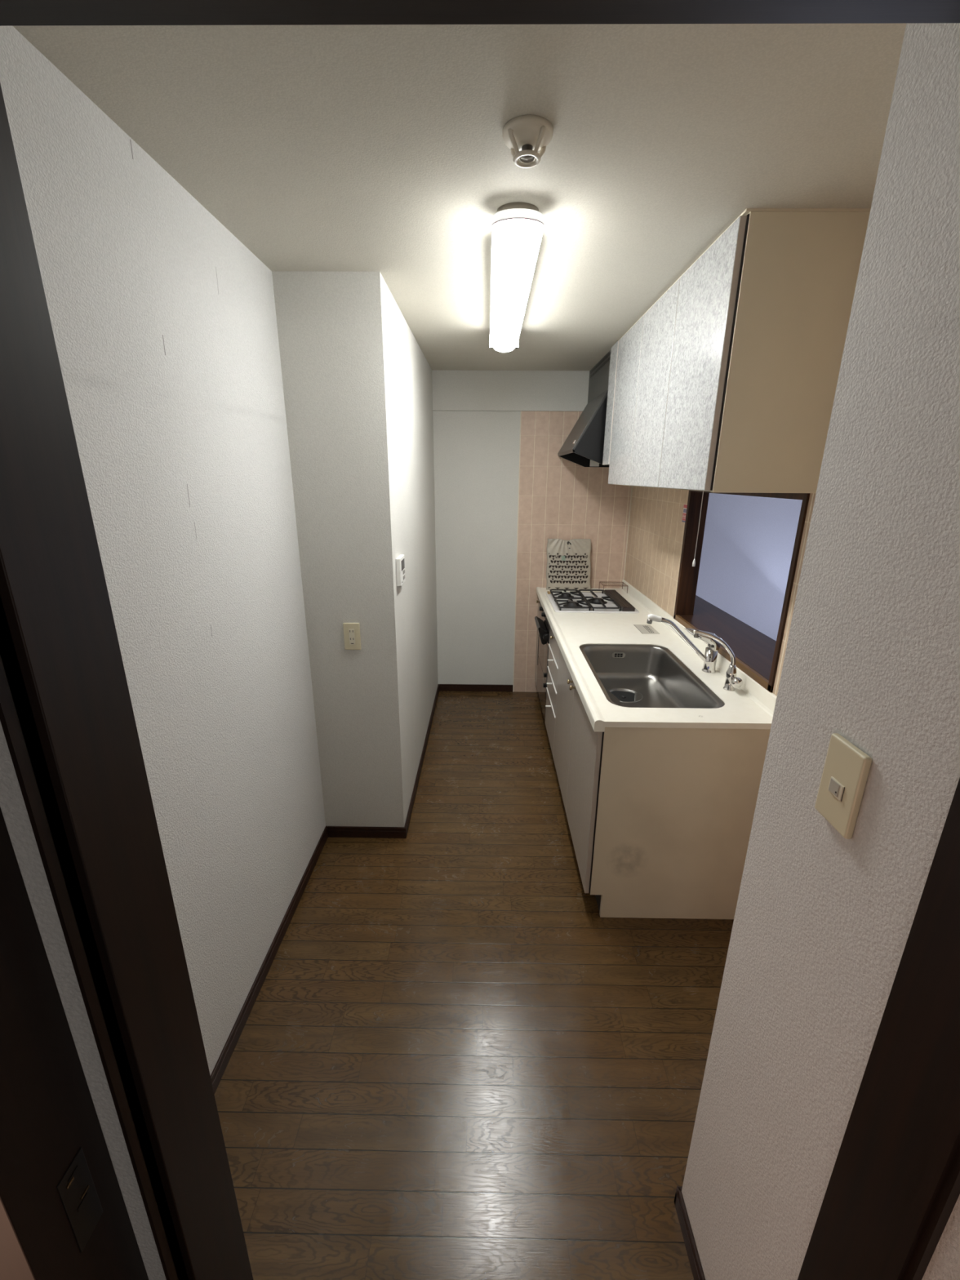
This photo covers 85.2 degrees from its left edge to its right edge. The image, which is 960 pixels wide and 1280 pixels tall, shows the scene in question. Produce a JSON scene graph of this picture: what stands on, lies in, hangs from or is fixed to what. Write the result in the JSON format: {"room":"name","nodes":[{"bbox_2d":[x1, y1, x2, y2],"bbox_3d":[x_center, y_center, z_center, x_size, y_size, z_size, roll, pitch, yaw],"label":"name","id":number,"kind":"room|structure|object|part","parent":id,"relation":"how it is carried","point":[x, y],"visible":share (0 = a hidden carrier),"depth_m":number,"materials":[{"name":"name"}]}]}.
{"room":"kitchen","nodes":[
{"label":"kitchen","id":0,"kind":"room"},
{"bbox_2d":[0,596,188,1279],"bbox_3d":[-0.563,0.357,0.549,0.425,2.400,0.110,1,17,1],"label":"wall","id":1,"kind":"structure","parent":0,"point":[12,805],"depth_m":0.48,"materials":[{"name":"paint"}]},
{"bbox_2d":[0,26,325,1075],"bbox_3d":[-0.814,0.083,1.411,0.100,2.400,1.911,1,17,1],"label":"wall","id":2,"kind":"structure","parent":0,"point":[163,322],"depth_m":1.37,"materials":[{"name":"paint"}]},
{"bbox_2d":[210,826,328,1094],"bbox_3d":[-0.767,1.198,1.767,0.009,0.060,1.701,1,17,1],"label":"baseboard","id":3,"kind":"structure","parent":2,"relation":"attached to","point":[216,1075],"depth_m":1.83,"materials":[{"name":"brown wood"}]},
{"bbox_2d":[13,22,906,370],"bbox_3d":[0.245,-1.026,0.879,5.050,0.050,6.300,1,17,1],"label":"ceiling","id":4,"kind":"structure","parent":0,"point":[382,148],"depth_m":1.13,"materials":[{"name":"paint"}]},
{"bbox_2d":[488,202,544,351],"bbox_3d":[0.111,-1.292,1.986,0.146,0.110,1.301,1,17,1],"label":"ceiling lamp","id":5,"kind":"object","parent":4,"relation":"attached to","point":[517,228],"visible":1,"depth_m":1.54,"materials":[{"name":"white plastic"}]},
{"bbox_2d":[502,115,553,168],"bbox_3d":[0.100,-1.045,1.106,0.106,0.051,0.106,1,17,1],"label":"detector","id":6,"kind":"object","parent":4,"relation":"attached to","point":[525,135],"visible":1,"depth_m":1.08,"materials":[{"name":"plastic"}]},
{"bbox_3d":[0.071,-1.035,1.085,0.029,0.038,0.011,-11,21,-32],"label":"guard arm","id":7,"kind":"part","parent":6,"relation":"part of","materials":[{"name":"plastic"}]},
{"bbox_3d":[0.077,-1.051,1.135,0.011,0.038,0.030,-11,21,-32],"label":"guard arm","id":8,"kind":"part","parent":6,"relation":"part of","materials":[{"name":"plastic"}]},
{"bbox_3d":[0.123,-1.033,1.079,0.011,0.038,0.030,-11,21,-32],"label":"guard arm","id":9,"kind":"part","parent":6,"relation":"part of","materials":[{"name":"plastic"}]},
{"bbox_3d":[0.130,-1.049,1.129,0.029,0.038,0.011,-11,21,-32],"label":"guard arm","id":10,"kind":"part","parent":6,"relation":"part of","materials":[{"name":"plastic"}]},
{"bbox_2d":[214,690,733,1279],"bbox_3d":[0.230,1.311,1.615,5.050,0.050,6.300,1,17,1],"label":"floor","id":11,"kind":"structure","parent":0,"point":[446,1063],"depth_m":1.61,"materials":[{"name":"brown wood"}]},
{"bbox_2d":[271,271,438,826],"bbox_3d":[-0.595,-0.464,3.153,0.487,2.400,1.946,1,17,1],"label":"wall pier","id":12,"kind":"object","parent":11,"relation":"on","point":[357,380],"visible":0.71,"depth_m":2.22,"materials":[{"name":"paint"}]},
{"bbox_2d":[342,622,360,649],"bbox_3d":[-0.555,-0.015,2.267,0.071,0.121,0.012,1,17,1],"label":"wall outlet","id":13,"kind":"object","parent":12,"relation":"attached to","point":[352,637],"visible":1,"depth_m":2.26,"materials":[{"name":"beige plastic"}]},
{"bbox_2d":[327,684,439,838],"bbox_3d":[-0.544,0.669,3.452,0.387,0.060,1.855,1,17,1],"label":"baseboard","id":14,"kind":"object","parent":12,"relation":"attached to","point":[332,831],"visible":1,"depth_m":2.57,"materials":[{"name":"brown wood"}]},
{"bbox_2d":[395,554,404,586],"bbox_3d":[-0.352,-0.309,2.317,0.022,0.121,0.125,1,17,1],"label":"controller","id":15,"kind":"object","parent":12,"relation":"attached to","point":[400,560],"visible":1,"depth_m":2.27,"materials":[{"name":"white plastic"}]},
{"bbox_2d":[534,597,540,684],"bbox_3d":[0.761,0.049,4.123,0.670,0.856,0.151,1,17,1],"label":"base cabinet","id":16,"kind":"object","parent":11,"relation":"on","point":[538,602],"visible":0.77,"depth_m":4.14,"materials":[{"name":"grey laminate"}]},
{"bbox_2d":[534,603,549,721],"bbox_3d":[0.731,0.168,3.747,0.699,0.856,0.634,1,17,1],"label":"oven","id":17,"kind":"object","parent":11,"relation":"on","point":[542,623],"visible":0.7,"depth_m":3.61,"materials":[{"name":"black metal"}]},
{"bbox_3d":[0.454,0.335,3.804,0.018,0.266,0.628,1,17,1],"label":"panel","id":18,"kind":"part","parent":17,"relation":"part of","materials":[{"name":"black glass"}]},
{"bbox_3d":[0.413,-0.068,3.558,0.063,0.123,0.280,1,17,1],"label":"grill handle","id":19,"kind":"part","parent":17,"relation":"part of","materials":[{"name":"black plastic"}]},
{"bbox_3d":[0.456,0.086,3.725,0.018,0.250,0.628,1,17,1],"label":"door","id":20,"kind":"part","parent":17,"relation":"part of","materials":[{"name":"black glass"}]},
{"bbox_3d":[0.457,-0.101,3.666,0.018,0.132,0.628,1,17,1],"label":"grill door","id":21,"kind":"part","parent":17,"relation":"part of","materials":[{"name":"black glass"}]},
{"bbox_3d":[0.458,-0.196,3.636,0.018,0.063,0.628,1,17,1],"label":"control panel","id":22,"kind":"part","parent":17,"relation":"part of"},
{"bbox_3d":[0.436,-0.016,3.402,0.052,0.052,0.030,1,17,1],"label":"grill knob","id":23,"kind":"part","parent":17,"relation":"part of","materials":[{"name":"black plastic"}]},
{"bbox_3d":[0.442,0.219,3.444,0.004,0.336,0.014,1,17,1],"label":"door trim","id":24,"kind":"part","parent":17,"relation":"part of","materials":[{"name":"black metal"}]},
{"bbox_2d":[545,625,559,757],"bbox_3d":[0.745,0.334,3.218,0.676,0.856,0.470,1,17,1],"label":"base cabinet","id":25,"kind":"object","parent":11,"relation":"on","point":[553,648],"visible":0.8,"depth_m":3.18,"materials":[{"name":"grey laminate"}]},
{"bbox_3d":[0.447,0.508,3.276,0.018,0.262,0.468,1,17,1],"label":"drawer","id":26,"kind":"part","parent":25,"relation":"part of","materials":[{"name":"grey laminate"}]},
{"bbox_3d":[0.448,0.307,3.212,0.018,0.140,0.468,1,17,1],"label":"drawer","id":27,"kind":"part","parent":25,"relation":"part of","materials":[{"name":"grey laminate"}]},
{"bbox_3d":[0.449,0.163,3.167,0.018,0.142,0.468,1,17,1],"label":"drawer","id":28,"kind":"part","parent":25,"relation":"part of","materials":[{"name":"grey laminate"}]},
{"bbox_3d":[0.450,0.016,3.121,0.018,0.146,0.468,1,17,1],"label":"drawer","id":29,"kind":"part","parent":25,"relation":"part of","materials":[{"name":"grey laminate"}]},
{"bbox_2d":[553,648,770,919],"bbox_3d":[0.740,0.563,2.491,0.674,0.857,1.050,1,17,1],"label":"base cabinet","id":30,"kind":"object","parent":11,"relation":"on","point":[660,820],"visible":0.8,"depth_m":2.00,"materials":[{"name":"beige laminate"}]},
{"bbox_3d":[0.441,0.439,2.732,0.018,0.720,0.521,1,17,1],"label":"door","id":31,"kind":"part","parent":30,"relation":"part of","materials":[{"name":"grey laminate"}]},
{"bbox_3d":[0.419,0.194,2.433,0.026,0.024,0.024,1,17,1],"label":"knob","id":32,"kind":"part","parent":30,"relation":"part of","materials":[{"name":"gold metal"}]},
{"bbox_3d":[0.418,0.216,2.365,0.026,0.024,0.024,1,17,1],"label":"knob","id":33,"kind":"part","parent":30,"relation":"part of","materials":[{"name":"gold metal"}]},
{"bbox_3d":[0.434,0.596,2.234,0.018,0.720,0.519,1,17,1],"label":"door","id":34,"kind":"part","parent":30,"relation":"part of","materials":[{"name":"grey laminate"}]},
{"bbox_2d":[536,579,777,732],"bbox_3d":[0.760,-0.070,2.950,0.674,0.110,2.321,1,17,1],"label":"countertop","id":35,"kind":"structure","parent":30,"relation":"on","point":[750,705],"depth_m":2.29,"materials":[{"name":"white stone"}]},
{"bbox_2d":[546,538,591,590],"bbox_3d":[0.674,-0.568,3.938,0.349,0.382,0.073,1,17,1],"label":"plastic bag","id":36,"kind":"object","parent":35,"relation":"on","point":[568,562],"visible":1,"depth_m":3.93,"materials":[{"name":"beige plastic"}]},
{"bbox_2d":[546,589,639,613],"bbox_3d":[0.752,-0.281,3.598,0.538,0.041,0.600,1,17,1],"label":"gas cooktop","id":37,"kind":"object","parent":35,"relation":"in","point":[575,601],"visible":1,"depth_m":3.52,"materials":[{"name":"white metal"}]},
{"bbox_3d":[0.615,-0.323,3.732,0.114,0.028,0.114,1,17,1],"label":"burner","id":38,"kind":"part","parent":37,"relation":"part of","materials":[{"name":"metal"}]},
{"bbox_3d":[0.616,-0.238,3.465,0.128,0.028,0.128,1,17,1],"label":"burner","id":39,"kind":"part","parent":37,"relation":"part of","materials":[{"name":"metal"}]},
{"bbox_3d":[0.808,-0.273,3.578,0.128,0.028,0.128,1,17,1],"label":"burner","id":40,"kind":"part","parent":37,"relation":"part of","materials":[{"name":"metal"}]},
{"bbox_2d":[604,589,635,611],"bbox_3d":[0.954,-0.278,3.593,0.078,0.028,0.554,1,17,1],"label":"exhaust vent","id":41,"kind":"object","parent":37,"relation":"attached to","point":[618,601],"depth_m":3.51,"materials":[{"name":"brown metal"}]},
{"bbox_2d":[599,582,627,593],"bbox_3d":[1.005,-0.396,3.939,0.181,0.057,0.154,1,17,1],"label":"wire rack","id":42,"kind":"object","parent":35,"relation":"on","point":[622,585],"visible":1,"depth_m":3.92,"materials":[{"name":"orange metal"}]},
{"bbox_2d":[600,582,627,586],"bbox_3d":[1.005,-0.421,3.931,0.181,0.004,0.154,1,17,1],"label":"shelf","id":43,"kind":"object","parent":42,"relation":"attached to","point":[600,582],"depth_m":3.92,"materials":[{"name":"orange metal"}]},
{"bbox_2d":[633,624,660,634],"bbox_3d":[0.947,-0.062,2.974,0.098,0.001,0.187,1,17,1],"label":"label","id":44,"kind":"object","parent":35,"relation":"on","point":[643,628],"visible":1,"depth_m":2.98,"materials":[{"name":"white paper"}]},
{"bbox_2d":[579,644,724,708],"bbox_3d":[0.724,0.253,2.374,0.456,0.238,0.791,1,17,1],"label":"sink","id":45,"kind":"object","parent":35,"relation":"in","point":[628,675],"visible":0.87,"depth_m":2.61,"materials":[{"name":"metal"}]},
{"bbox_3d":[0.717,0.078,2.703,0.070,0.030,0.005,1,17,1],"label":"overflow plate","id":46,"kind":"part","parent":45,"relation":"part of","materials":[{"name":"silver metal"}]},
{"bbox_2d":[646,613,720,673],"bbox_3d":[0.893,0.013,2.303,0.331,0.260,0.059,1,17,1],"label":"mixer tap","id":47,"kind":"object","parent":35,"relation":"on","point":[709,659],"visible":0.91,"depth_m":2.29,"materials":[{"name":"silver metal"}]},
{"bbox_3d":[0.900,0.003,2.300,0.248,0.212,0.020,1,17,1],"label":"spout","id":48,"kind":"part","parent":47,"relation":"part of","materials":[{"name":"silver metal"}]},
{"bbox_3d":[0.977,-0.005,2.296,0.163,0.101,0.056,1,17,1],"label":"lever","id":49,"kind":"part","parent":47,"relation":"part of","materials":[{"name":"silver metal"}]},
{"bbox_2d":[693,629,742,691],"bbox_3d":[0.949,0.086,2.086,0.202,0.251,0.088,1,17,1],"label":"tap","id":50,"kind":"object","parent":35,"relation":"on","point":[731,682],"visible":1,"depth_m":2.09,"materials":[{"name":"silver metal"}]},
{"bbox_3d":[0.940,0.037,2.093,0.183,0.162,0.016,1,17,1],"label":"spout","id":51,"kind":"part","parent":50,"relation":"part of","materials":[{"name":"silver metal"}]},
{"bbox_3d":[1.028,0.169,2.093,0.044,0.044,0.053,1,17,1],"label":"lever","id":52,"kind":"part","parent":50,"relation":"part of","materials":[{"name":"silver metal"}]},
{"bbox_3d":[0.756,0.718,1.999,0.627,0.857,0.018,1,17,1],"label":"panel","id":53,"kind":"part","parent":30,"relation":"part of","materials":[{"name":"beige laminate"}]},
{"bbox_2d":[432,410,520,684],"bbox_3d":[0.438,-0.731,4.022,1.555,2.400,0.100,1,17,1],"label":"wall","id":54,"kind":"structure","parent":0,"point":[476,453],"depth_m":3.97,"materials":[{"name":"paint"}]},
{"bbox_2d":[439,684,512,691],"bbox_3d":[-0.033,0.397,4.327,0.611,0.060,0.009,1,17,1],"label":"baseboard","id":55,"kind":"structure","parent":54,"relation":"attached to","point":[444,687],"depth_m":4.32,"materials":[{"name":"brown wood"}]},
{"bbox_2d":[512,410,521,692],"bbox_3d":[0.282,-0.595,4.011,0.006,2.145,0.009,1,17,1],"label":"trim","id":56,"kind":"structure","parent":54,"relation":"attached to","point":[521,411],"depth_m":3.97,"materials":[{"name":"tile"}]},
{"bbox_2d":[513,410,631,692],"bbox_3d":[0.699,-0.593,4.007,0.830,2.150,0.008,1,17,1],"label":"wall tiles","id":57,"kind":"structure","parent":54,"relation":"attached to","point":[561,498],"depth_m":3.90,"materials":[{"name":"beige tile"}]},
{"bbox_2d":[623,485,632,579],"bbox_3d":[1.114,-1.038,3.853,0.006,1.193,0.006,1,17,1],"label":"trim","id":58,"kind":"structure","parent":54,"relation":"attached to","point":[632,486],"depth_m":3.92,"materials":[{"name":"tile"}]},
{"bbox_2d":[431,369,590,411],"bbox_3d":[0.213,-1.739,3.648,1.092,0.255,0.032,1,17,1],"label":"beam","id":59,"kind":"structure","parent":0,"point":[452,389],"depth_m":3.63,"materials":[{"name":"paint"}]},
{"bbox_2d":[624,485,816,696],"bbox_3d":[1.139,-0.235,2.464,0.092,2.400,3.349,1,17,1],"label":"wall","id":60,"kind":"structure","parent":0,"point":[656,527],"depth_m":3.19,"materials":[{"name":"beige tile"}]},
{"bbox_2d":[557,350,610,467],"bbox_3d":[0.835,-1.444,3.353,0.561,0.627,0.685,1,17,1],"label":"range hood","id":61,"kind":"object","parent":60,"relation":"attached to","point":[584,446],"visible":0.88,"depth_m":3.12,"materials":[{"name":"black metal"}]},
{"bbox_2d":[589,459,599,466],"bbox_3d":[0.823,-1.270,3.751,0.065,0.046,0.007,1,17,1],"label":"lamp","id":62,"kind":"object","parent":61,"relation":"attached to","point":[592,463],"depth_m":3.75,"materials":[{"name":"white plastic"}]},
{"bbox_2d":[602,311,646,485],"bbox_3d":[0.912,-1.190,2.719,0.388,0.734,0.669,1,17,1],"label":"upper cabinet","id":63,"kind":"object","parent":60,"relation":"attached to","point":[624,361],"visible":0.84,"depth_m":2.64,"materials":[{"name":"laminate"}]},
{"bbox_3d":[0.731,-1.299,2.903,0.020,0.616,0.162,1,17,1],"label":"filler panel","id":64,"kind":"part","parent":63,"relation":"part of","materials":[{"name":"laminate"}]},
{"bbox_2d":[681,504,687,522],"bbox_3d":[1.100,-0.680,2.805,0.003,0.092,0.054,1,17,1],"label":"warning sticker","id":65,"kind":"object","parent":60,"relation":"attached to","point":[685,507],"visible":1,"depth_m":2.81,"materials":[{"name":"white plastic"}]},
{"bbox_2d":[679,595,776,680],"bbox_3d":[1.250,-0.088,2.785,0.291,0.026,2.500,1,17,1],"label":"window sill","id":66,"kind":"structure","parent":60,"relation":"attached to","point":[753,647],"depth_m":2.55,"materials":[{"name":"brown wood"}]},
{"bbox_2d":[673,489,809,693],"bbox_3d":[1.133,-0.320,2.324,0.097,0.754,1.057,1,17,1],"label":"window","id":67,"kind":"structure","parent":60,"relation":"in","point":[688,575],"depth_m":2.73,"materials":[{"name":"brown wood"}]},
{"bbox_3d":[1.140,-0.476,2.814,0.097,0.750,0.028,1,17,1],"label":"frame","id":68,"kind":"part","parent":67,"relation":"part of","materials":[{"name":"brown wood"}]},
{"bbox_3d":[1.091,0.025,2.434,0.017,0.030,1.057,1,17,1],"label":"sill","id":69,"kind":"part","parent":67,"relation":"part of","materials":[{"name":"brown wood"}]},
{"bbox_3d":[1.126,-0.167,1.831,0.097,0.750,0.024,1,17,1],"label":"frame","id":70,"kind":"part","parent":67,"relation":"part of","materials":[{"name":"brown wood"}]},
{"bbox_2d":[628,208,871,493],"bbox_3d":[0.903,-0.948,1.957,0.384,0.736,0.928,1,17,1],"label":"upper cabinet","id":71,"kind":"object","parent":60,"relation":"attached to","point":[740,357],"visible":0.88,"depth_m":1.55,"materials":[{"name":"laminate"}]},
{"bbox_3d":[0.724,-1.019,2.188,0.020,0.720,0.447,1,17,1],"label":"door","id":72,"kind":"part","parent":71,"relation":"part of","materials":[{"name":"laminate"}]},
{"bbox_2d":[692,491,703,566],"bbox_3d":[0.930,-0.476,2.222,0.012,0.329,0.012,1,17,1],"label":"pull cord","id":73,"kind":"object","parent":71,"relation":"hanging from","point":[694,560],"visible":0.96,"depth_m":2.23,"materials":[{"name":"white fabric"}]},
{"bbox_3d":[0.718,-0.880,1.748,0.020,0.720,0.464,1,17,1],"label":"door","id":74,"kind":"part","parent":71,"relation":"part of","materials":[{"name":"laminate"}]},
{"bbox_3d":[0.909,-0.810,1.526,0.360,0.731,0.018,1,17,1],"label":"panel","id":75,"kind":"part","parent":71,"relation":"part of","materials":[{"name":"beige wood"}]},
{"bbox_2d":[695,493,802,640],"bbox_3d":[1.967,-0.118,2.110,1.557,2.400,4.350,1,17,1],"label":"wall","id":76,"kind":"structure","parent":0,"point":[748,545],"depth_m":4.11,"materials":[{"name":"paper"}]},
{"bbox_2d":[681,22,959,1279],"bbox_3d":[0.831,0.302,0.752,0.675,2.400,0.348,1,17,1],"label":"wall","id":77,"kind":"structure","parent":0,"point":[824,919],"depth_m":0.69,"materials":[{"name":"paint"}]},
{"bbox_2d":[674,1186,705,1279],"bbox_3d":[0.769,1.416,1.109,0.584,0.060,0.357,1,17,1],"label":"baseboard","id":78,"kind":"structure","parent":77,"relation":"attached to","point":[685,1224],"depth_m":1.20,"materials":[{"name":"brown wood"}]},
{"bbox_2d":[814,733,871,839],"bbox_3d":[0.487,0.196,0.706,0.014,0.122,0.070,1,17,1],"label":"light switch","id":79,"kind":"object","parent":77,"relation":"attached to","point":[846,768],"visible":1,"depth_m":0.69,"materials":[{"name":"beige plastic"}]},
{"bbox_2d":[921,1194,959,1279],"bbox_3d":[0.534,0.722,-0.586,0.120,2.400,2.464,1,17,1],"label":"wall","id":80,"kind":"structure","parent":0,"point":[944,1263],"depth_m":0.54,"materials":[{"name":"paint"}]},
{"bbox_3d":[-0.439,0.742,-0.671,0.072,2.400,2.262,1,17,1],"label":"wall","id":81,"kind":"structure","parent":0,"visible":0},
{"bbox_2d":[0,807,148,1279],"bbox_3d":[-0.432,0.697,0.087,0.079,2.030,0.974,1,17,1],"label":"door","id":82,"kind":"structure","parent":81,"relation":"in","point":[64,1214],"depth_m":0.46,"materials":[{"name":"brown wood"}]},
{"bbox_3d":[-0.387,0.544,0.507,0.002,0.100,0.030,1,17,1],"label":"strike plate","id":83,"kind":"part","parent":82,"relation":"part of","materials":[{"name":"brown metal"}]},
{"bbox_3d":[0.076,-0.596,0.240,0.841,0.388,0.110,1,17,1],"label":"wall","id":84,"kind":"structure","parent":0,"visible":0},
{"bbox_2d":[0,0,959,1279],"bbox_3d":[0.069,0.535,0.595,0.849,2.040,0.126,1,17,1],"label":"door frame","id":85,"kind":"structure","parent":84,"relation":"in","point":[892,1192],"depth_m":0.47,"materials":[{"name":"brown wood"}]}
]}

